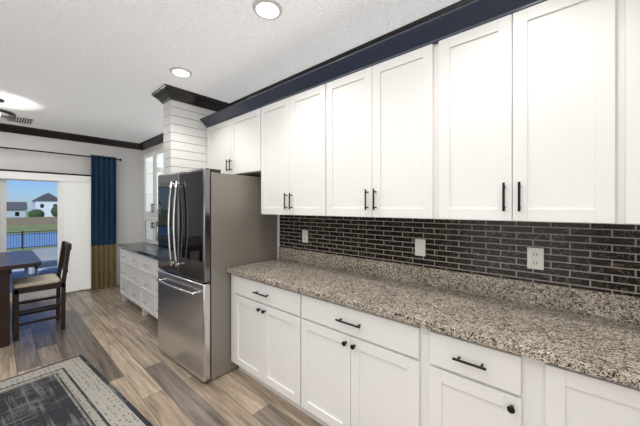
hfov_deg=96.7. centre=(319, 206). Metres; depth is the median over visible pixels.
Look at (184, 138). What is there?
column
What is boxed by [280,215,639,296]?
tile backsplash
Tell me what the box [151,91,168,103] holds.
crown molding
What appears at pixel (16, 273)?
ground
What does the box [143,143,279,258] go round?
wall
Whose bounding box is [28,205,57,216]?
trees
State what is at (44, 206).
house
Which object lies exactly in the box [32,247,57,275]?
patio chair
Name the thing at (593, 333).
countertop
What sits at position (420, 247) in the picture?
electrical outlet plate
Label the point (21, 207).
house
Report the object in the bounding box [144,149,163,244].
display cabinet
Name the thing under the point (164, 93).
crown molding
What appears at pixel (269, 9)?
recessed light
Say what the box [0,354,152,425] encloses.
kitchen rug
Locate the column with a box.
[163,100,215,173]
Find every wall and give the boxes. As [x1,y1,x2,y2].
[0,131,142,289]
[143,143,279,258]
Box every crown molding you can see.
[0,123,138,149]
[139,0,473,149]
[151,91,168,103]
[160,84,228,111]
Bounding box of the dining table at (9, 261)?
[0,250,40,347]
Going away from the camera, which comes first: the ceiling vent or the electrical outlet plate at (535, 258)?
the electrical outlet plate at (535, 258)
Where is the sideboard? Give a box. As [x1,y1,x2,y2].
[118,242,159,318]
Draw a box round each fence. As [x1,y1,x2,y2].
[6,217,57,224]
[6,230,57,249]
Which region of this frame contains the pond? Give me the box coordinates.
[6,232,57,248]
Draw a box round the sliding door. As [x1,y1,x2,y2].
[0,179,80,302]
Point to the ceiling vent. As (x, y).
(20, 119)
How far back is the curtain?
5.07 m
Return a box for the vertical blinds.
[0,169,90,291]
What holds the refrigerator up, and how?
on the floor
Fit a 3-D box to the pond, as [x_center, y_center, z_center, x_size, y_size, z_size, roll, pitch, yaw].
[-43.198,4.530,37.950,24.200,0.060,480.000,0,0,41]
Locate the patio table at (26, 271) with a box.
[24,261,43,276]
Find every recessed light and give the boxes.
[170,67,191,77]
[252,0,282,19]
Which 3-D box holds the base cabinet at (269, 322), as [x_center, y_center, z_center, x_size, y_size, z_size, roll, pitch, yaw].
[-0.246,1.013,2.395,0.949,0.894,0.583,0,0,41]
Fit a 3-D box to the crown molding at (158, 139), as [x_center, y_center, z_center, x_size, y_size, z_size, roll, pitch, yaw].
[0.076,-1.185,2.442,9.510,0.110,0.090,0,0,41]
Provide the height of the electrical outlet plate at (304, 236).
0.115 m
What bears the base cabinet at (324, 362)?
on the floor
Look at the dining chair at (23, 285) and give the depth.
3.36 m
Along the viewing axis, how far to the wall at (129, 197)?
5.04 m
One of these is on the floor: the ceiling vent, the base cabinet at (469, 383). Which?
the base cabinet at (469, 383)
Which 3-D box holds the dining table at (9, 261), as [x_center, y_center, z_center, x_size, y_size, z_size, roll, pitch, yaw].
[-3.980,1.029,2.984,1.320,0.862,1.430,0,0,41]
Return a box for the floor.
[0,284,322,425]
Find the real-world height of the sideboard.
0.882 m
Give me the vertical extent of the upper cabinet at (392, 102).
1.064 m
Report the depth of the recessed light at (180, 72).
2.59 m
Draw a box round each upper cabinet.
[204,100,255,176]
[256,68,331,215]
[332,16,451,219]
[452,0,639,224]
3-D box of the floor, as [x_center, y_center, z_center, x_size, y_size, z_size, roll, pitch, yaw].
[-1.819,1.490,0.354,9.840,0.060,5.970,0,0,41]
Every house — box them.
[6,202,27,217]
[32,193,57,216]
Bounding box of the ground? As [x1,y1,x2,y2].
[6,211,57,292]
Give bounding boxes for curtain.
[0,146,121,289]
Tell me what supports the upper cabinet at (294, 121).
attached to the wall at (153, 149)
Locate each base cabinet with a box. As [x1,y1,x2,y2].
[231,274,306,413]
[307,295,426,425]
[427,329,538,425]
[539,361,639,425]
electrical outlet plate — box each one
[302,230,307,242]
[415,239,425,255]
[527,247,543,269]
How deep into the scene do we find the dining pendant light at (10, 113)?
3.32 m
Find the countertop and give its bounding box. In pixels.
[226,247,639,388]
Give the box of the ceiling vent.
[7,115,33,124]
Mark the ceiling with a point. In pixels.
(97, 68)
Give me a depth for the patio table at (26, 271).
5.69 m
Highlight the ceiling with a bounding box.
[0,0,459,142]
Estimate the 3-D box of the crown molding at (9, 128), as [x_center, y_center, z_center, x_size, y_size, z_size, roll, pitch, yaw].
[-5.362,-1.185,3.526,0.090,0.110,5.640,0,0,41]
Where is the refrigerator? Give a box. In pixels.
[156,168,276,381]
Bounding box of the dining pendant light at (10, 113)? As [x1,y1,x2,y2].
[0,99,16,118]
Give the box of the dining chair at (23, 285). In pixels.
[12,241,71,340]
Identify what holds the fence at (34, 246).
on the ground
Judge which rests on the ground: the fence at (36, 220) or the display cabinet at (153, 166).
the fence at (36, 220)
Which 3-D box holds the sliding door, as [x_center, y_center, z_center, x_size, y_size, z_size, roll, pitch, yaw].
[-4.801,0.460,4.309,0.098,2.000,1.862,0,0,41]
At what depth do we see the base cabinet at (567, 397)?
0.99 m
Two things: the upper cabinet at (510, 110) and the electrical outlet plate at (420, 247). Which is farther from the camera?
the electrical outlet plate at (420, 247)
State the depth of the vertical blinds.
4.83 m
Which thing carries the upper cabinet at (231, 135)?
attached to the wall at (153, 149)

